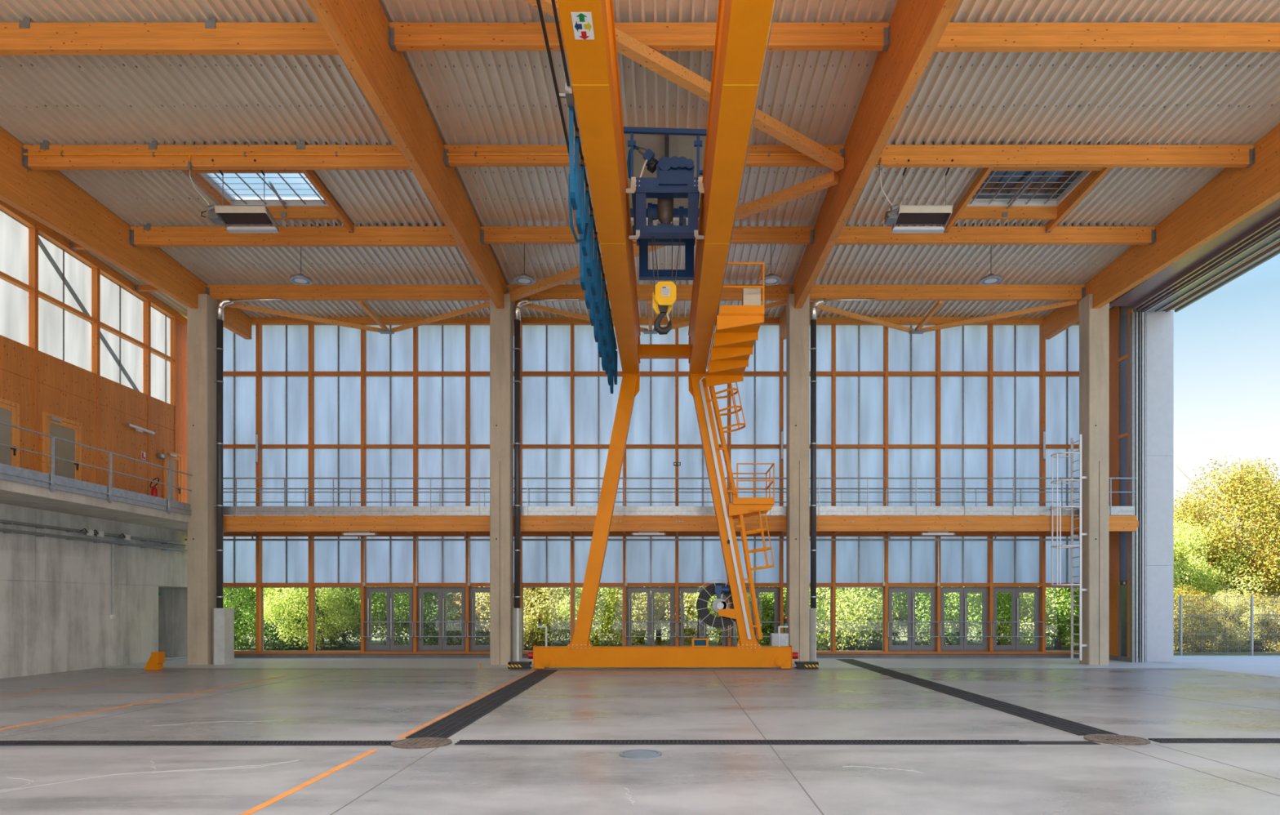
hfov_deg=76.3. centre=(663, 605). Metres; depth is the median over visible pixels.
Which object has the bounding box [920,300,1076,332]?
brace
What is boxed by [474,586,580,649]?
leafy bush
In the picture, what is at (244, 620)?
leafy bush
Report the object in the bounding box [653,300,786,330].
brace
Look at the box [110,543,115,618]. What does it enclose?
conduit
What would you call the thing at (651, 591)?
door
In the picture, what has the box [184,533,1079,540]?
cable tray
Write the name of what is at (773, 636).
electrical box
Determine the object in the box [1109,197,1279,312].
door track
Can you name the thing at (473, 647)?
door
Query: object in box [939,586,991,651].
door
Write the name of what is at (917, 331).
brace
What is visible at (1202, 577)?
leafy tree
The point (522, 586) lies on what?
window
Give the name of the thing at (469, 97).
ceiling
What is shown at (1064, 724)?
channel
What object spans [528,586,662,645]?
leafy bush
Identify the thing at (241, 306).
brace
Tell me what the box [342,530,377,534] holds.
tube light
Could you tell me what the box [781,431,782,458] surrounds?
diffuser
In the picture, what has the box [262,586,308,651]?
window
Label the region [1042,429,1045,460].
tube light
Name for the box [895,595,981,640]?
leafy tree
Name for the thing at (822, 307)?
brace
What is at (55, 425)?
door
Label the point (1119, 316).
wall
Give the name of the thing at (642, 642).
leafy tree
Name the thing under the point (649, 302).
brace
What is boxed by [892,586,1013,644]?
leafy bush
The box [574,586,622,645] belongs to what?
window
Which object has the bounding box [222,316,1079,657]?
wall
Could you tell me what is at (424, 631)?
leafy tree
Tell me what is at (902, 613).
leafy bush
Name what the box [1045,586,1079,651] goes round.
window
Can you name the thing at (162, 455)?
emergency light
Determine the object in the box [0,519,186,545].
cable tray
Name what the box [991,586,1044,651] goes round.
door
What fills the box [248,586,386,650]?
leafy bush
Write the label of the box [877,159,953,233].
heater
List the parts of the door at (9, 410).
glass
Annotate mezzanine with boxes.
[0,462,240,532]
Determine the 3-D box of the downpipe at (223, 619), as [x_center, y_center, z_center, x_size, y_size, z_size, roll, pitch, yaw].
[-12.111,-3.637,23.620,2.002,10.673,0.520,0,0,0]
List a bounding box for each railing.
[0,421,192,513]
[222,477,1136,515]
[222,488,1079,506]
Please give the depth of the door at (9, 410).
19.19 m
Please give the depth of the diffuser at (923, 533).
24.04 m
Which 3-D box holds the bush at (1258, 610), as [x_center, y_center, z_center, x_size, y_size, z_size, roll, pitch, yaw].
[21.625,0.694,31.453,2.840,2.731,3.484,0,0,36]
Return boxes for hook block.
[649,208,682,334]
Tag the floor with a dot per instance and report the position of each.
(247, 698)
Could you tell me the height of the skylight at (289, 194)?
0.544 m
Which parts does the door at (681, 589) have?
pull handle, guard rail, pull handle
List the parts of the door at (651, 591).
pull handle, guard rail, pull handle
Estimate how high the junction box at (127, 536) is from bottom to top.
0.182 m
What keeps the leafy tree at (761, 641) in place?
on the ground
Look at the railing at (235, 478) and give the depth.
23.96 m
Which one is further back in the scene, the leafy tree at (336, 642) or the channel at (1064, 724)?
the leafy tree at (336, 642)
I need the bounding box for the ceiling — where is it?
[0,0,1279,318]
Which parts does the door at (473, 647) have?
pull handle, guard rail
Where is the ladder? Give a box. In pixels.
[1050,434,1087,660]
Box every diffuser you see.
[255,434,257,462]
[343,532,374,534]
[633,532,664,534]
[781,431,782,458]
[922,532,953,534]
[1043,431,1045,458]
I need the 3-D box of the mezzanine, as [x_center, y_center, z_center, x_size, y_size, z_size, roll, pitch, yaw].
[-14.447,-2.635,12.180,1.896,0.530,28.361,0,0,0]
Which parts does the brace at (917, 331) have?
node plate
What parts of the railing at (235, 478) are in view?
rail post, rail post, rail post, rail post, rail post, rail post, rail post, rail post, rail post, rail, rail, rail post, rail post, rail post, rail post, rail post, rail post, rail post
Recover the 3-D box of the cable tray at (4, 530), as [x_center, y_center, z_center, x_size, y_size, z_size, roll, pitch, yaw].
[-15.300,-1.735,12.150,0.200,0.090,28.301,0,0,0]
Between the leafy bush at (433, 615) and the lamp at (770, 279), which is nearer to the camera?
the lamp at (770, 279)
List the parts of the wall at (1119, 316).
corner post, panel, panel, panel, panel, jamb post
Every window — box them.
[222,586,255,651]
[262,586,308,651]
[314,586,360,651]
[522,586,570,651]
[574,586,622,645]
[783,586,831,651]
[835,586,883,651]
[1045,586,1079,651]
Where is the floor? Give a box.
[0,657,1279,814]
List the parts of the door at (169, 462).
glass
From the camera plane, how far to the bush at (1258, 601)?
31.05 m
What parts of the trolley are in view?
rail post, brake motor, rail, frame, frame, rail post, rail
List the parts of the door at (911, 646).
guard rail, pull handle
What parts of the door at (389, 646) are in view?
pull handle, guard rail, pull handle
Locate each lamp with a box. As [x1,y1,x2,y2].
[289,246,311,284]
[513,244,534,284]
[760,244,781,284]
[979,268,1001,284]
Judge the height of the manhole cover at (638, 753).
0.032 m
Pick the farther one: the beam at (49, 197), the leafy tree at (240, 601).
the leafy tree at (240, 601)
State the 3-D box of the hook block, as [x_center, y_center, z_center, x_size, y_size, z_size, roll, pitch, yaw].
[0.055,-5.885,14.350,0.576,2.232,0.241,0,0,0]
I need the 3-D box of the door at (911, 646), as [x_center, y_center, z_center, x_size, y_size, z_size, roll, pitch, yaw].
[8.093,0.450,26.483,1.706,2.102,0.337,0,0,0]
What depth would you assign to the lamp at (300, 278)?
20.71 m
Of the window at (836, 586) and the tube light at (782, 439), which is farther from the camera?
the window at (836, 586)
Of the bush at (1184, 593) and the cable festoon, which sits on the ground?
the bush at (1184, 593)
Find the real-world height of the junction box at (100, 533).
0.182 m
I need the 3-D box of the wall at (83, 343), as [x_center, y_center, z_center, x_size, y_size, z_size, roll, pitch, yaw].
[-15.761,-4.153,10.383,4.482,12.110,33.636,0,0,0]
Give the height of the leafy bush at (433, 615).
5.299 m
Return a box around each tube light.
[125,422,155,435]
[255,432,259,463]
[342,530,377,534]
[631,530,666,534]
[781,429,783,460]
[920,530,955,534]
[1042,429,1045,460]
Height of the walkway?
0.730 m
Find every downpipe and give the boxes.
[212,297,281,664]
[511,297,578,661]
[809,297,875,661]
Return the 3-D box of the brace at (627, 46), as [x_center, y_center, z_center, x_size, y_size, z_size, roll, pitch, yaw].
[-0.395,-9.203,13.575,10.428,0.393,0.200,0,0,-39]
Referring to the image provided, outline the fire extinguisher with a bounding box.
[149,477,159,496]
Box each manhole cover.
[391,737,452,748]
[619,748,661,758]
[1083,733,1151,744]
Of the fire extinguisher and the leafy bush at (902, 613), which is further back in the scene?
the leafy bush at (902, 613)
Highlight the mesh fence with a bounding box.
[1173,594,1279,655]
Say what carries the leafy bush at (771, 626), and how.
on the ground
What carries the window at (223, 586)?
in the wall at (321, 399)
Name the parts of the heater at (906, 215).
burner, hanger rod, plate, ceramic panel, hanger rod, hanger arm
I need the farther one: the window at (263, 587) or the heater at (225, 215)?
the window at (263, 587)
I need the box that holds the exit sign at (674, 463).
[673,462,680,465]
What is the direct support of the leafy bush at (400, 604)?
on the ground
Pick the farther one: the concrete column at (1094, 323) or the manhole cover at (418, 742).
the concrete column at (1094, 323)
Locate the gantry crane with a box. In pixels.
[507,0,818,668]
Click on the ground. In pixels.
(355, 647)
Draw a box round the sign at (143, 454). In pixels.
[141,451,145,459]
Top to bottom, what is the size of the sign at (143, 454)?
0.220 m
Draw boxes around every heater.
[186,159,279,233]
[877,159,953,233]
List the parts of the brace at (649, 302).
node plate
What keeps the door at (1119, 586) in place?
in the wall at (1119, 316)
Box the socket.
[110,614,115,618]
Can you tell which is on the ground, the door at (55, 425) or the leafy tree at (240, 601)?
the leafy tree at (240, 601)
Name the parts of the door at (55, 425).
glass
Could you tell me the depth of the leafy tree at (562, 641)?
37.05 m
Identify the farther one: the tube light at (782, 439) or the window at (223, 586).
the window at (223, 586)
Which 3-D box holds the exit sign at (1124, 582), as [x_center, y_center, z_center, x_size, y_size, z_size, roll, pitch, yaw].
[14.018,-0.680,24.785,0.064,0.120,0.330,0,0,0]
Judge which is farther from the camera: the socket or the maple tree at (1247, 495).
the maple tree at (1247, 495)
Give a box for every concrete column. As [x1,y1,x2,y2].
[186,293,217,664]
[489,293,513,664]
[786,293,809,663]
[1079,293,1109,664]
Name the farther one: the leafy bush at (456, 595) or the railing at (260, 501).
the leafy bush at (456, 595)
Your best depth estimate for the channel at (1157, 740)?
10.19 m
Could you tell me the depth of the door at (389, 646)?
26.55 m
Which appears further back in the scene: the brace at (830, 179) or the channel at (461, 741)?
the brace at (830, 179)
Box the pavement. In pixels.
[1155,655,1279,676]
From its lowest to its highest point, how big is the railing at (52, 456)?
1.242 m
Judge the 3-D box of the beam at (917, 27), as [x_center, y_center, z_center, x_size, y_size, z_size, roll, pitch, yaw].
[3.865,-8.921,12.190,0.190,2.634,28.380,0,0,0]
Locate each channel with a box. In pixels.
[0,740,395,745]
[405,669,557,737]
[454,739,1100,744]
[835,658,1119,735]
[1147,737,1279,742]
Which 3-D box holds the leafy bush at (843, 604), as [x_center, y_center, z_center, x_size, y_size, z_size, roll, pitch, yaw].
[6.986,0.049,32.483,5.721,5.168,4.881,0,0,41]
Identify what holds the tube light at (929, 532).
attached to the walkway
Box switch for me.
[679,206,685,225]
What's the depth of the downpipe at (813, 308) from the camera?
23.64 m
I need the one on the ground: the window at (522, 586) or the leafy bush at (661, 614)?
the leafy bush at (661, 614)
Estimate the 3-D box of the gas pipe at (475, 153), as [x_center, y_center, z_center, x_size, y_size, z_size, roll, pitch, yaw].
[-0.400,-9.377,16.936,8.200,0.080,0.052,0,0,0]
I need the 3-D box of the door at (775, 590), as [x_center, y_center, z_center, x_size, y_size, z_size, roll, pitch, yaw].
[2.993,0.450,26.483,1.706,2.102,0.337,0,0,0]
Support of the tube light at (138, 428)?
attached to the wall at (83, 343)
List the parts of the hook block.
rating plate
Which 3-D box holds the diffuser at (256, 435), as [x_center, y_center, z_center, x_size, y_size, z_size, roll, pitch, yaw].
[-13.128,-5.072,26.300,0.070,0.880,0.067,0,0,0]
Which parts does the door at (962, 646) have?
pull handle, guard rail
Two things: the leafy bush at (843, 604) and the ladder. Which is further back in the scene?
the leafy bush at (843, 604)
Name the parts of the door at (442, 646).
pull handle, guard rail, pull handle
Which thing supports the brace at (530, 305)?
attached to the concrete column at (501, 320)
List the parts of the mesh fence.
panel, fence post, panel, fence post, panel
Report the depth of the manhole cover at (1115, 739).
10.21 m
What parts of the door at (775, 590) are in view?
pull handle, guard rail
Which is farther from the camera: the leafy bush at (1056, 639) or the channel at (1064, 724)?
the leafy bush at (1056, 639)
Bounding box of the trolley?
[623,126,706,279]
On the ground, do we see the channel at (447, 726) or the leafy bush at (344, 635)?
the leafy bush at (344, 635)
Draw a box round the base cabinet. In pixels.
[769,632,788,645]
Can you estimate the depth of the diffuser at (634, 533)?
24.04 m
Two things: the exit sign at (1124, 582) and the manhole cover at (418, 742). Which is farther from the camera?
the exit sign at (1124, 582)
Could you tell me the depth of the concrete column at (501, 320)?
23.33 m
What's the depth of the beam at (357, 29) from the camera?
14.38 m
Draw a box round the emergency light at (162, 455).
[157,453,165,458]
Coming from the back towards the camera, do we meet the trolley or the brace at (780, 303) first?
the brace at (780, 303)
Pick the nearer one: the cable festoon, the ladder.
the cable festoon
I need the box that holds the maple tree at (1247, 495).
[1173,454,1279,642]
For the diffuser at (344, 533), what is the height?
0.070 m
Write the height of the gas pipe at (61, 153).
0.218 m
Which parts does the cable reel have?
motor, arm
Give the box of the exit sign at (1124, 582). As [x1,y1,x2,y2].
[1120,580,1127,585]
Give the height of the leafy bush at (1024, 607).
5.168 m
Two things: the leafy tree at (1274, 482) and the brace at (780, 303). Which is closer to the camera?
the brace at (780, 303)
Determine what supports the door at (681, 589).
in the wall at (321, 399)
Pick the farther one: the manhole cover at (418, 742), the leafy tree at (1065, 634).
the leafy tree at (1065, 634)
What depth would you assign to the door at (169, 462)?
25.57 m
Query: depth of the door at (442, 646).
26.55 m
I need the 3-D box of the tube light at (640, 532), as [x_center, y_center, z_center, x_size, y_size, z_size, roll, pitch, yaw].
[-0.430,-2.131,24.070,1.020,0.117,0.070,0,0,0]
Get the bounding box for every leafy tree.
[222,588,297,644]
[291,587,378,644]
[372,586,489,644]
[523,588,604,644]
[598,586,687,644]
[686,591,785,644]
[816,587,924,644]
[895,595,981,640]
[978,588,1079,648]
[1173,515,1267,629]
[1245,481,1279,603]
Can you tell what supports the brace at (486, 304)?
attached to the concrete column at (501, 320)
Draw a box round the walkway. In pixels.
[222,506,1138,533]
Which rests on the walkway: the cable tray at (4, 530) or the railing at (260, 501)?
the railing at (260, 501)
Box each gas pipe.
[22,151,401,161]
[446,151,841,156]
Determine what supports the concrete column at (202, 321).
on the floor
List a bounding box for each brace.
[217,300,383,332]
[358,300,394,333]
[389,301,489,332]
[506,170,838,302]
[513,300,648,332]
[523,0,844,171]
[643,300,657,333]
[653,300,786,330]
[809,301,913,332]
[908,300,942,333]
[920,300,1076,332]
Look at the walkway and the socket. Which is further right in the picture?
the walkway
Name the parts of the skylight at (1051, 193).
lid, white frame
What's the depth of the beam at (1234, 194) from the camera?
18.93 m
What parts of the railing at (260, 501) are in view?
rail post, rail, rail, rail post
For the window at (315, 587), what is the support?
in the wall at (321, 399)
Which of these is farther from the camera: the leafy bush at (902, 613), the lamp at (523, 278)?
the leafy bush at (902, 613)
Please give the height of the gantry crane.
9.018 m
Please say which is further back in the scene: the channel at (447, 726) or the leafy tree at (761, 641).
the leafy tree at (761, 641)
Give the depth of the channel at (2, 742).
10.00 m
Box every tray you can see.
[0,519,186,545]
[0,527,186,551]
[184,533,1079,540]
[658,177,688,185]
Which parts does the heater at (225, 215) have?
burner, hanger rod, ceramic panel, plate, hanger rod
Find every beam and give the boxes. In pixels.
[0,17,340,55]
[0,127,251,339]
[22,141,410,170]
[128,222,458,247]
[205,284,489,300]
[306,0,522,339]
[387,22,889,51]
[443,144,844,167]
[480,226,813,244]
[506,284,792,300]
[779,0,960,339]
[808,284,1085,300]
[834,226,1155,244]
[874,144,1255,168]
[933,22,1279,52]
[1043,123,1279,339]
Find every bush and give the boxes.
[222,587,297,648]
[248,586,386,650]
[253,587,380,650]
[339,586,448,644]
[394,586,489,644]
[431,586,565,648]
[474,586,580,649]
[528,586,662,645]
[591,586,713,645]
[662,586,779,644]
[720,586,830,644]
[763,586,906,650]
[837,586,932,648]
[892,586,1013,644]
[925,586,1071,645]
[999,586,1079,648]
[1173,583,1238,653]
[1184,588,1269,651]
[1231,590,1279,652]
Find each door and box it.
[0,397,19,466]
[42,411,81,480]
[163,448,182,502]
[362,586,414,651]
[414,586,466,651]
[466,586,514,651]
[624,586,676,645]
[676,586,729,645]
[729,586,782,645]
[886,586,939,651]
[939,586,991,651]
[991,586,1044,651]
[1118,585,1128,661]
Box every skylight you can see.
[185,169,353,232]
[943,167,1111,232]
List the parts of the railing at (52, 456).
rail post, rail, rail, rail post, rail post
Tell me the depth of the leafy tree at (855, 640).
36.32 m
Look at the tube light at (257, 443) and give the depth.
26.27 m
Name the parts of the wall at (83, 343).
panel, panel, timber panel, timber panel, concrete panel, concrete panel, post, panel, panel, timber panel, timber panel, panel, panel, wall plate, post, concrete panel, panel, panel, concrete panel, timber panel, timber panel, panel, panel, post, panel, panel, timber panel, timber panel, panel, panel, post, post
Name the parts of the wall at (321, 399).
panel, panel, panel, panel, panel, panel, panel, panel, post, panel, panel, panel, panel, panel, panel, panel, panel, post, panel, panel, panel, panel, panel, panel, panel, panel, post, panel, panel, panel, panel, panel, panel, panel, panel, post, panel, panel, panel, panel, panel, panel, panel, panel, post, panel, panel, panel, panel, panel, panel, panel, panel, post, panel, panel, panel, panel, panel, panel, panel, panel, post, panel, panel, panel, panel, panel, panel, panel, panel, post, panel, panel, panel, panel, sill, panel, panel, panel, panel, post, panel, panel, panel, panel, panel, panel, panel, panel, post, panel, panel, panel, panel, panel, panel, panel, panel, post, panel, panel, panel, panel, panel, panel, panel, panel, post, panel, panel, panel, panel, panel, panel, panel, panel, post, panel, panel, panel, panel, panel, panel, panel, panel, post, panel, panel, panel, panel, panel, panel, panel, panel, post, panel, panel, panel, panel, panel, panel, panel, panel, post, panel, panel, panel, panel, panel, panel, panel, panel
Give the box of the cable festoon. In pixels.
[536,0,617,393]
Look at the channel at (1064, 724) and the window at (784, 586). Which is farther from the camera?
the window at (784, 586)
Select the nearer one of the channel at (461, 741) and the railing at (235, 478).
the channel at (461, 741)
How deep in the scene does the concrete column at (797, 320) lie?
23.33 m
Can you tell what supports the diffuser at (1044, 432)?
attached to the tube light at (1044, 430)
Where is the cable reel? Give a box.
[693,578,737,637]
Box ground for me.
[234,614,1279,655]
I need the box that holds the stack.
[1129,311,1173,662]
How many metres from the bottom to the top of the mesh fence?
2.130 m
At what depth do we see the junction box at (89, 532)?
21.52 m
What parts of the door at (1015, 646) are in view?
pull handle, guard rail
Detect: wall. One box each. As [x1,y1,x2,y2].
[0,200,186,678]
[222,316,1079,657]
[1109,306,1170,662]
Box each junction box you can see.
[80,528,93,535]
[93,528,103,537]
[119,533,130,540]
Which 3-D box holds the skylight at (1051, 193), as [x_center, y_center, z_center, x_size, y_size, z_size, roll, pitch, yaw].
[8.335,-9.585,18.740,2.660,0.555,3.240,0,0,0]
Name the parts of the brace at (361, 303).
node plate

